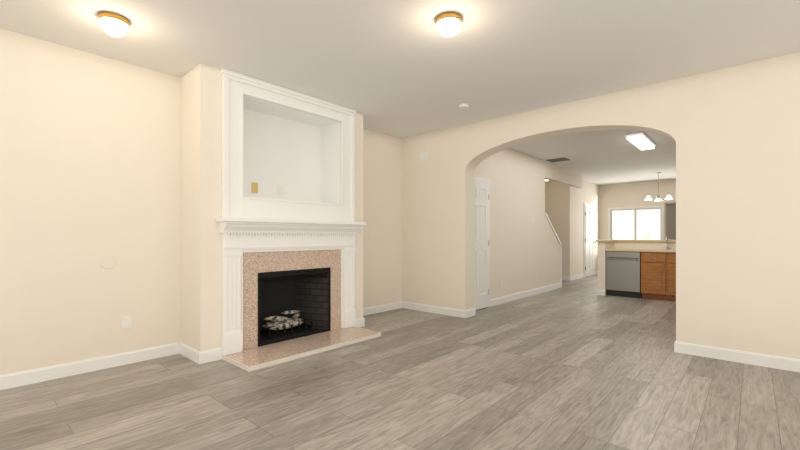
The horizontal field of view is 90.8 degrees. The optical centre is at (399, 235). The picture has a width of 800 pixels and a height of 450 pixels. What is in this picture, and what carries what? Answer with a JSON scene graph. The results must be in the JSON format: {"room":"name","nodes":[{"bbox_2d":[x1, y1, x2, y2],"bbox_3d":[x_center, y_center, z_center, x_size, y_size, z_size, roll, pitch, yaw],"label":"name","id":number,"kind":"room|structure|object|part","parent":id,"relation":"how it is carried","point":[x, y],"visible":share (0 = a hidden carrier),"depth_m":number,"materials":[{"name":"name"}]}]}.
{"room":"living room","nodes":[
{"label":"living room","id":0,"kind":"room"},
{"bbox_2d":[180,64,362,351],"bbox_3d":[-1.333,-0.205,4.518,0.490,2.740,2.020,0,0,42],"label":"wall","id":1,"kind":"structure","parent":0,"point":[200,205],"depth_m":3.71,"materials":[{"name":"beige paint"}]},
{"bbox_2d":[251,182,257,192],"bbox_3d":[-1.611,-0.535,4.378,0.007,0.115,0.075,0,0,42],"label":"outlet","id":2,"kind":"object","parent":1,"relation":"attached to","point":[254,187],"visible":1,"depth_m":4.37,"materials":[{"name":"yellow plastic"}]},
{"bbox_2d":[278,185,282,194],"bbox_3d":[-1.398,-0.535,4.617,0.007,0.115,0.075,0,0,42],"label":"niche outlet","id":3,"kind":"object","parent":1,"relation":"attached to","point":[280,189],"visible":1,"depth_m":4.61,"materials":[{"name":"white plastic"}]},
{"bbox_2d":[221,68,355,221],"bbox_3d":[-1.123,-0.873,4.337,0.062,1.403,1.664,0,0,42],"label":"frame","id":4,"kind":"object","parent":1,"relation":"attached to","point":[236,86],"depth_m":4.10,"materials":[{"name":"white wood"}]},
{"bbox_2d":[216,217,366,355],"bbox_3d":[-1.070,0.497,4.290,0.204,1.335,1.750,0,0,42],"label":"fireplace mantel","id":5,"kind":"structure","parent":1,"relation":"attached to","point":[240,236],"depth_m":4.01,"materials":[{"name":"white wood"}]},
{"bbox_2d":[243,95,339,203],"bbox_3d":[-1.284,-0.890,4.482,0.369,1.008,1.248,0,0,42],"label":"niche","id":6,"kind":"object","parent":1,"relation":"attached to","point":[294,153],"depth_m":4.68,"materials":[{"name":"white paint"}]},
{"bbox_2d":[243,249,340,349],"bbox_3d":[-1.141,0.629,4.354,0.012,0.989,1.250,0,0,42],"label":"tile surround","id":7,"kind":"object","parent":1,"relation":"attached to","point":[255,264],"visible":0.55,"depth_m":4.16,"materials":[{"name":"stone"}]},
{"bbox_2d":[258,268,330,346],"bbox_3d":[-1.305,0.749,4.501,0.466,0.752,0.924,0,0,42],"label":"firebox","id":8,"kind":"object","parent":1,"relation":"in","point":[293,304],"visible":1,"depth_m":4.66,"materials":[{"name":"black brick"}]},
{"bbox_2d":[0,28,599,375],"bbox_3d":[2.821,-0.205,4.655,6.800,2.740,16.200,0,0,42],"label":"wall","id":9,"kind":"structure","parent":0,"point":[89,161],"depth_m":3.44,"materials":[{"name":"beige paint"}]},
{"bbox_2d":[122,315,131,328],"bbox_3d":[-2.485,0.785,3.590,0.007,0.115,0.075,0,0,42],"label":"outlet","id":10,"kind":"object","parent":9,"relation":"attached to","point":[126,322],"visible":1,"depth_m":3.59,"materials":[{"name":"white plastic"}]},
{"bbox_2d":[0,271,799,389],"bbox_3d":[2.821,1.111,4.655,6.500,0.107,15.900,0,0,42],"label":"baseboard","id":11,"kind":"structure","parent":9,"relation":"attached to","point":[17,379],"depth_m":3.66,"materials":[{"name":"white wood"}]},
{"bbox_2d":[584,203,595,276],"bbox_3d":[5.527,0.116,11.424,0.109,2.099,0.938,0,0,42],"label":"hall door","id":12,"kind":"structure","parent":9,"relation":"in","point":[589,242],"depth_m":11.37,"materials":[{"name":"white wood"}]},
{"bbox_2d":[0,274,799,449],"bbox_3d":[2.821,1.225,4.655,6.800,0.120,16.200,0,0,42],"label":"floor","id":13,"kind":"structure","parent":0,"point":[579,364],"depth_m":2.88,"materials":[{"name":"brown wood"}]},
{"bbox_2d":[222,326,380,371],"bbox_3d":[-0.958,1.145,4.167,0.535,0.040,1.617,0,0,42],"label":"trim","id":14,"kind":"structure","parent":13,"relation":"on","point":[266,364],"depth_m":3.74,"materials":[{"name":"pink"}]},
{"bbox_2d":[225,327,378,366],"bbox_3d":[-0.960,1.145,4.169,0.529,0.040,1.605,0,0,42],"label":"hearth slab","id":15,"kind":"object","parent":13,"relation":"on","point":[264,353],"visible":0.79,"depth_m":4.02,"materials":[{"name":"stone"}]},
{"bbox_2d":[606,251,641,297],"bbox_3d":[4.431,0.730,7.732,0.584,0.861,0.657,0,0,42],"label":"dishwasher","id":16,"kind":"object","parent":13,"relation":"on","point":[623,274],"visible":0.98,"depth_m":7.51,"materials":[{"name":"silver metal"}]},
{"bbox_3d":[4.229,0.445,7.505,0.506,0.021,0.049,0,0,42],"label":"handle","id":17,"kind":"part","parent":16,"relation":"part of","materials":[{"name":"silver metal"}]},
{"bbox_3d":[4.288,1.107,7.572,0.578,0.104,0.015,0,0,42],"label":"kick panel","id":18,"kind":"part","parent":16,"relation":"part of","materials":[{"name":"black plastic"}]},
{"bbox_2d":[641,252,668,300],"bbox_3d":[4.834,0.730,7.398,0.445,0.870,0.622,0,0,42],"label":"base cabinet","id":19,"kind":"object","parent":13,"relation":"on","point":[658,275],"depth_m":7.17,"materials":[{"name":"brown wood"}]},
{"bbox_2d":[605,248,675,252],"bbox_3d":[5.189,0.276,7.077,2.598,0.038,0.628,0,0,42],"label":"countertop","id":20,"kind":"structure","parent":19,"relation":"on","point":[646,250],"depth_m":7.42,"materials":[{"name":"stone"}]},
{"bbox_2d":[669,253,675,300],"bbox_3d":[5.313,0.730,6.970,0.980,0.870,0.622,0,0,42],"label":"base cabinet","id":21,"kind":"object","parent":13,"relation":"on","point":[672,256],"depth_m":7.00,"materials":[{"name":"brown wood"}]},
{"bbox_2d":[0,0,799,184],"bbox_3d":[2.821,-1.635,4.655,6.800,0.120,16.200,0,0,42],"label":"ceiling","id":22,"kind":"structure","parent":0,"point":[401,69],"depth_m":3.31,"materials":[{"name":"paint"}]},
{"bbox_2d":[98,11,129,36],"bbox_3d":[-2.072,-1.514,2.859,0.187,0.122,0.187,0,0,42],"label":"ceiling light","id":23,"kind":"object","parent":22,"relation":"attached to","point":[114,24],"visible":1,"depth_m":2.81,"materials":[{"name":"white glass"}]},
{"bbox_2d":[436,12,461,36],"bbox_3d":[0.353,-1.514,2.863,0.187,0.122,0.187,0,0,42],"label":"ceiling light","id":24,"kind":"object","parent":22,"relation":"attached to","point":[448,24],"visible":1,"depth_m":2.80,"materials":[{"name":"white glass"}]},
{"bbox_2d":[459,103,468,108],"bbox_3d":[0.769,-1.556,4.745,0.128,0.036,0.128,0,0,42],"label":"smoke detector","id":25,"kind":"object","parent":22,"relation":"attached to","point":[464,106],"visible":1,"depth_m":4.70,"materials":[{"name":"white plastic"}]},
{"bbox_2d":[544,156,571,161],"bbox_3d":[3.244,-1.566,8.099,0.440,0.018,0.380,0,0,42],"label":"ceiling vent","id":26,"kind":"object","parent":22,"relation":"in","point":[558,159],"depth_m":8.04,"materials":[{"name":"grey metal"}]},
{"bbox_3d":[3.244,-1.569,8.099,0.440,0.012,0.380,0,0,42],"label":"return vent frame","id":27,"kind":"part","parent":26,"relation":"part of","materials":[{"name":"white metal"}]},
{"bbox_2d":[626,131,655,149],"bbox_3d":[3.926,-1.532,6.416,0.230,0.084,1.080,0,0,42],"label":"kitchen ceiling light","id":28,"kind":"object","parent":22,"relation":"attached to","point":[642,140],"visible":1,"depth_m":6.22,"materials":[{"name":"white plastic"}]},
{"bbox_2d":[645,172,671,200],"bbox_3d":[6.470,-1.227,9.831,0.579,0.694,0.561,0,0,42],"label":"chandelier","id":29,"kind":"object","parent":22,"relation":"hanging from","point":[658,198],"visible":1,"depth_m":9.79,"materials":[{"name":"white glass"}]},
{"bbox_2d":[474,148,581,308],"bbox_3d":[2.748,-0.205,8.040,0.120,2.740,5.550,0,0,42],"label":"wall","id":30,"kind":"structure","parent":0,"point":[525,251],"depth_m":7.41,"materials":[{"name":"beige paint"}]},
{"bbox_2d":[474,176,489,309],"bbox_3d":[1.251,0.116,6.192,0.109,2.099,0.788,0,0,42],"label":"closet door","id":31,"kind":"structure","parent":30,"relation":"in","point":[481,242],"depth_m":6.30,"materials":[{"name":"white wood"}]},
{"bbox_2d":[545,213,561,286],"bbox_3d":[3.305,0.338,8.662,0.160,1.655,0.920,0,0,42],"label":"trim","id":32,"kind":"structure","parent":30,"relation":"attached to","point":[559,243],"depth_m":8.84,"materials":[{"name":"white wood"}]},
{"bbox_2d":[402,52,799,359],"bbox_3d":[2.535,-0.205,4.336,6.500,2.740,0.256,0,0,42],"label":"wall","id":33,"kind":"structure","parent":0,"point":[733,132],"depth_m":3.81,"materials":[{"name":"beige paint"}]},
{"bbox_2d":[598,242,675,295],"bbox_3d":[5.857,0.640,6.581,4.540,1.050,0.760,0,0,42],"label":"wall","id":34,"kind":"structure","parent":0,"point":[602,246],"depth_m":7.78,"materials":[{"name":"beige paint"}]},
{"bbox_2d":[596,239,675,241],"bbox_3d":[5.875,0.095,6.625,4.568,0.039,0.910,0,0,42],"label":"bar ledge","id":35,"kind":"object","parent":34,"relation":"on","point":[608,240],"visible":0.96,"depth_m":7.78,"materials":[{"name":"stone"}]},
{"bbox_2d":[600,179,675,239],"bbox_3d":[8.386,-0.205,10.444,5.920,2.740,0.150,0,0,42],"label":"wall","id":36,"kind":"structure","parent":0,"point":[625,195],"depth_m":11.70,"materials":[{"name":"beige paint"}]},
{"bbox_2d":[608,205,663,239],"bbox_3d":[6.944,-0.295,11.652,1.480,1.140,0.130,0,0,42],"label":"window","id":37,"kind":"structure","parent":36,"relation":"in","point":[661,220],"depth_m":11.65,"materials":[{"name":"white plastic"}]},
{"bbox_2d":[611,208,661,239],"bbox_3d":[6.946,-0.302,11.655,1.310,1.002,0.033,0,0,42],"label":"window blinds","id":38,"kind":"object","parent":37,"relation":"attached to","point":[647,226],"visible":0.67,"depth_m":11.52,"materials":[{"name":"white"}]},
{"bbox_2d":[664,202,675,239],"bbox_3d":[8.027,0.095,10.590,1.550,2.080,0.109,0,0,42],"label":"blinds","id":39,"kind":"object","parent":36,"relation":"attached to","point":[671,220],"visible":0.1,"depth_m":11.01,"materials":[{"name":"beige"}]},
{"label":"outside","id":40,"kind":"structure","parent":0,"visible":0},
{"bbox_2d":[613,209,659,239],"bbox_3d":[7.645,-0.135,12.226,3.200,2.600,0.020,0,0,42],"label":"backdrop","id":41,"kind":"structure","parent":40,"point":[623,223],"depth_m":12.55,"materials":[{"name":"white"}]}
]}

